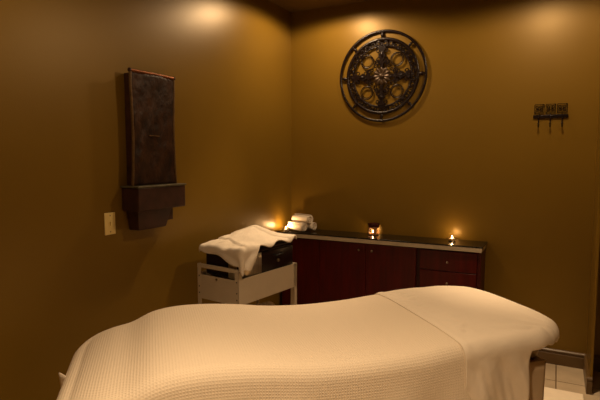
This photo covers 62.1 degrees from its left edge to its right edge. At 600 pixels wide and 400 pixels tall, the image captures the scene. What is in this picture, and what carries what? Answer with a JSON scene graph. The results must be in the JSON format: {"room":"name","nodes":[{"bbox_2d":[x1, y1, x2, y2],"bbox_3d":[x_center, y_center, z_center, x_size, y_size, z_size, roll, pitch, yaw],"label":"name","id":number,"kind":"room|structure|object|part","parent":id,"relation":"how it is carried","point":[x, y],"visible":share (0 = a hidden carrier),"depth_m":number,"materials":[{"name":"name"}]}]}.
{"room":"spa","nodes":[
{"label":"spa","id":0,"kind":"room"},
{"bbox_2d":[0,0,290,399],"bbox_3d":[-1.198,-0.085,2.285,0.100,2.667,4.700,3,6,27],"label":"wall","id":1,"kind":"structure","parent":0,"point":[65,282],"depth_m":2.58,"materials":[{"name":"paint"}]},
{"bbox_2d":[104,212,115,234],"bbox_3d":[-0.985,0.123,2.590,0.016,0.115,0.070,3,6,27],"label":"light switch","id":2,"kind":"object","parent":1,"relation":"attached to","point":[109,218],"visible":1,"depth_m":2.59,"materials":[{"name":"beige plastic"}]},
{"bbox_2d":[120,67,185,230],"bbox_3d":[-0.811,-0.274,2.770,0.130,0.861,0.382,3,6,27],"label":"fountain","id":3,"kind":"object","parent":1,"relation":"attached to","point":[150,195],"visible":1,"depth_m":2.73,"materials":[{"name":"stone"}]},
{"bbox_3d":[-0.885,-0.376,2.623,0.015,0.606,0.027,3,6,27],"label":"rail","id":4,"kind":"part","parent":3,"relation":"part of","materials":[{"name":"brown metal"}]},
{"bbox_2d":[120,183,185,211],"bbox_3d":[-0.811,-0.019,2.791,0.130,0.134,0.382,3,6,27],"label":"basin","id":5,"kind":"object","parent":3,"relation":"in","point":[136,197],"depth_m":2.70,"materials":[{"name":"brown metal"}]},
{"bbox_3d":[-0.812,-0.389,2.768,0.022,0.608,0.338,3,6,27],"label":"slate panel","id":6,"kind":"part","parent":3,"relation":"part of","materials":[{"name":"brown stone"}]},
{"bbox_3d":[-0.736,-0.401,2.912,0.015,0.606,0.027,3,6,27],"label":"rail","id":7,"kind":"part","parent":3,"relation":"part of","materials":[{"name":"brown metal"}]},
{"bbox_2d":[268,0,371,12],"bbox_3d":[0.357,-1.395,1.367,3.600,0.100,4.900,3,6,27],"label":"ceiling","id":8,"kind":"structure","parent":0,"point":[292,6],"depth_m":3.97,"materials":[{"name":"paint"}]},
{"bbox_2d":[291,0,599,355],"bbox_3d":[1.458,-0.199,3.610,3.600,2.667,0.100,3,6,27],"label":"wall","id":9,"kind":"structure","parent":0,"point":[471,160],"depth_m":3.63,"materials":[{"name":"paint"}]},
{"bbox_2d":[340,29,427,121],"bbox_3d":[0.639,-0.967,3.890,0.709,0.710,0.048,2,5,26],"label":"wall medallion","id":10,"kind":"object","parent":9,"relation":"attached to","point":[382,75],"visible":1,"depth_m":3.88,"materials":[{"name":"metal"}]},
{"bbox_2d":[533,103,567,126],"bbox_3d":[1.694,-0.571,3.369,0.215,0.159,0.053,3,6,27],"label":"hook rack","id":11,"kind":"object","parent":9,"relation":"attached to","point":[562,115],"visible":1,"depth_m":3.37,"materials":[{"name":"metal"}]},
{"bbox_2d":[537,347,599,371],"bbox_3d":[1.431,1.081,3.667,3.400,0.108,0.018,3,6,27],"label":"baseboard","id":12,"kind":"structure","parent":9,"relation":"attached to","point":[572,359],"depth_m":3.45,"materials":[{"name":"brown paint"}]},
{"bbox_2d":[544,363,599,399],"bbox_3d":[0.357,1.362,1.603,3.600,0.100,4.900,3,6,27],"label":"floor","id":13,"kind":"structure","parent":0,"point":[565,378],"depth_m":3.23,"materials":[{"name":"tile"}]},
{"bbox_2d":[197,262,296,304],"bbox_3d":[-0.325,0.772,3.217,0.338,0.800,0.605,3,6,35],"label":"utility cart","id":14,"kind":"object","parent":13,"relation":"on","point":[226,290],"visible":0.53,"depth_m":3.01,"materials":[{"name":"metal"}]},
{"bbox_3d":[-0.608,0.753,3.082,0.030,0.740,0.030,3,6,35],"label":"leg","id":15,"kind":"part","parent":14,"relation":"part of","materials":[{"name":"metal"}]},
{"bbox_3d":[-0.488,0.533,2.965,0.282,0.149,0.004,3,6,35],"label":"panel","id":16,"kind":"part","parent":14,"relation":"part of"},
{"bbox_3d":[-0.487,0.405,2.955,0.338,0.024,0.016,3,6,35],"label":"handle rail","id":17,"kind":"part","parent":14,"relation":"part of","materials":[{"name":"metal"}]},
{"bbox_2d":[204,273,234,279],"bbox_3d":[-0.324,0.457,3.191,0.330,0.008,0.565,3,6,35],"label":"shelf","id":18,"kind":"object","parent":14,"relation":"attached to","point":[207,276],"depth_m":3.00,"materials":[{"name":"metal"}]},
{"bbox_3d":[-0.356,0.769,2.905,0.030,0.740,0.030,3,6,35],"label":"leg","id":19,"kind":"part","parent":14,"relation":"part of","materials":[{"name":"metal"}]},
{"bbox_2d":[206,240,292,278],"bbox_3d":[-0.301,0.364,3.169,0.326,0.180,0.518,3,6,35],"label":"box","id":20,"kind":"object","parent":14,"relation":"on","point":[279,255],"visible":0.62,"depth_m":3.06,"materials":[{"name":"black plastic"}]},
{"bbox_2d":[199,225,296,276],"bbox_3d":[-0.315,0.292,3.155,0.380,0.240,0.579,3,6,35],"label":"towel","id":21,"kind":"object","parent":20,"relation":"on","point":[240,248],"visible":1,"depth_m":2.99,"materials":[{"name":"white fabric"}]},
{"bbox_3d":[-0.313,0.288,3.171,0.297,0.030,0.518,3,6,35],"label":"lid","id":22,"kind":"part","parent":20,"relation":"part of","materials":[{"name":"black plastic"}]},
{"bbox_3d":[-0.145,0.373,3.170,0.014,0.130,0.321,3,6,35],"label":"door","id":23,"kind":"part","parent":20,"relation":"part of","materials":[{"name":"black plastic"}]},
{"bbox_2d":[257,301,275,305],"bbox_3d":[-0.268,0.732,3.262,0.109,0.098,0.230,4,7,41],"label":"rolled towel","id":24,"kind":"object","parent":14,"relation":"on","point":[268,303],"visible":0.06,"depth_m":3.29,"materials":[{"name":"brown fabric"}]},
{"bbox_3d":[-0.180,0.517,3.111,0.004,0.157,0.545,3,6,35],"label":"panel","id":25,"kind":"part","parent":14,"relation":"part of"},
{"bbox_3d":[-0.042,0.760,3.350,0.030,0.682,0.030,3,6,35],"label":"leg","id":26,"kind":"part","parent":14,"relation":"part of","materials":[{"name":"metal"}]},
{"bbox_2d":[277,223,487,304],"bbox_3d":[0.589,0.651,3.927,1.625,0.920,0.262,3,6,27],"label":"base cabinet","id":27,"kind":"object","parent":13,"relation":"on","point":[332,265],"depth_m":3.82,"materials":[{"name":"brown wood"}]},
{"bbox_3d":[0.005,0.668,4.126,0.342,0.712,0.019,3,6,27],"label":"door","id":28,"kind":"part","parent":27,"relation":"part of","materials":[{"name":"brown wood"}]},
{"bbox_3d":[0.334,0.682,3.957,0.392,0.712,0.019,3,6,27],"label":"door","id":29,"kind":"part","parent":27,"relation":"part of","materials":[{"name":"brown wood"}]},
{"bbox_3d":[0.587,0.231,3.971,0.094,0.091,0.094,3,6,27],"label":"oil burner","id":30,"kind":"part","parent":27,"relation":"part of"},
{"bbox_3d":[0.587,0.205,3.969,0.094,0.038,0.094,3,6,27],"label":"dish","id":31,"kind":"part","parent":27,"relation":"part of","materials":[{"name":"ceramic"}]},
{"bbox_2d":[277,229,487,248],"bbox_3d":[0.590,0.287,3.897,1.625,0.010,0.261,3,6,27],"label":"countertop","id":32,"kind":"structure","parent":27,"relation":"on","point":[331,233],"depth_m":3.78,"materials":[{"name":"black stone"}]},
{"bbox_2d":[287,221,306,230],"bbox_3d":[-0.025,0.218,4.152,0.068,0.073,0.183,-5,7,-44],"label":"rolled towel","id":33,"kind":"object","parent":32,"relation":"on","point":[293,225],"visible":0.98,"depth_m":4.11,"materials":[{"name":"white fabric"}]},
{"bbox_2d":[306,222,316,229],"bbox_3d":[0.056,0.214,4.192,0.183,0.070,0.073,5,7,44],"label":"rolled towel","id":34,"kind":"object","parent":32,"relation":"on","point":[310,226],"visible":0.56,"depth_m":4.13,"materials":[{"name":"white fabric"}]},
{"bbox_2d":[292,213,312,222],"bbox_3d":[0.020,0.153,4.165,0.183,0.073,0.073,4,7,42],"label":"rolled towel","id":35,"kind":"object","parent":34,"relation":"on","point":[305,218],"visible":1,"depth_m":4.13,"materials":[{"name":"white fabric"}]},
{"bbox_2d":[448,236,455,240],"bbox_3d":[1.120,0.281,3.668,0.060,0.041,0.060,3,6,27],"label":"candle holder","id":36,"kind":"object","parent":32,"relation":"on","point":[450,238],"visible":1,"depth_m":3.65,"materials":[{"name":"clear glass"}]},
{"bbox_3d":[0.683,0.698,3.777,0.387,0.712,0.019,3,6,27],"label":"door","id":37,"kind":"part","parent":27,"relation":"part of","materials":[{"name":"brown wood"}]},
{"bbox_3d":[1.058,0.589,3.571,0.396,0.151,0.023,3,6,27],"label":"drawer","id":38,"kind":"part","parent":27,"relation":"part of","materials":[{"name":"brown wood"}]},
{"bbox_3d":[1.058,0.437,3.558,0.396,0.142,0.023,3,6,27],"label":"drawer","id":39,"kind":"part","parent":27,"relation":"part of","materials":[{"name":"brown wood"}]},
{"bbox_3d":[1.296,0.747,3.583,0.023,0.788,0.234,3,6,27],"label":"panel","id":40,"kind":"part","parent":27,"relation":"part of","materials":[{"name":"brown wood"}]},
{"bbox_2d":[529,350,545,399],"bbox_3d":[0.063,0.936,2.174,1.830,0.652,0.710,-1,5,-17],"label":"massage table","id":41,"kind":"object","parent":13,"relation":"on","point":[537,365],"visible":0.12,"depth_m":2.08,"materials":[{"name":"wood"}]},
{"bbox_2d":[58,372,65,385],"bbox_3d":[-0.888,0.751,1.908,0.119,0.168,0.023,4,7,42],"label":"sheet","id":42,"kind":"object","parent":41,"relation":"on","point":[62,377],"visible":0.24,"depth_m":1.92,"materials":[{"name":"fabric"}]},
{"bbox_2d":[56,294,470,399],"bbox_3d":[-0.162,0.874,2.104,1.649,0.748,0.934,-1,5,-17],"label":"blanket","id":43,"kind":"object","parent":41,"relation":"on","point":[371,347],"visible":0.98,"depth_m":1.85,"materials":[{"name":"beige fabric"}]},
{"bbox_2d":[375,286,558,399],"bbox_3d":[0.793,0.838,2.381,0.588,0.696,0.867,-1,5,-17],"label":"sheet","id":44,"kind":"object","parent":41,"relation":"on","point":[497,336],"visible":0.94,"depth_m":2.04,"materials":[{"name":"fabric"}]},
{"bbox_3d":[0.056,0.642,2.172,1.830,0.067,0.660,-1,5,-17],"label":"mattress","id":45,"kind":"part","parent":41,"relation":"part of","materials":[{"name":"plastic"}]},
{"bbox_2d":[543,387,583,399],"bbox_3d":[1.402,1.196,2.849,0.405,0.014,0.590,3,6,27],"label":"bath mat","id":46,"kind":"object","parent":13,"relation":"on","point":[549,393],"visible":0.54,"depth_m":3.00,"materials":[{"name":"white fabric"}]},
{"bbox_2d":[583,98,599,390],"bbox_3d":[1.864,-0.157,3.121,0.032,2.667,0.400,3,6,27],"label":"wall","id":47,"kind":"structure","parent":0,"point":[596,219],"depth_m":3.10,"materials":[{"name":"paint"}]},
{"bbox_2d":[586,376,592,394],"bbox_3d":[1.769,1.134,3.045,0.030,0.108,0.018,3,6,27],"label":"baseboard","id":48,"kind":"structure","parent":47,"relation":"attached to","point":[589,379],"depth_m":3.04,"materials":[{"name":"brown paint"}]}
]}

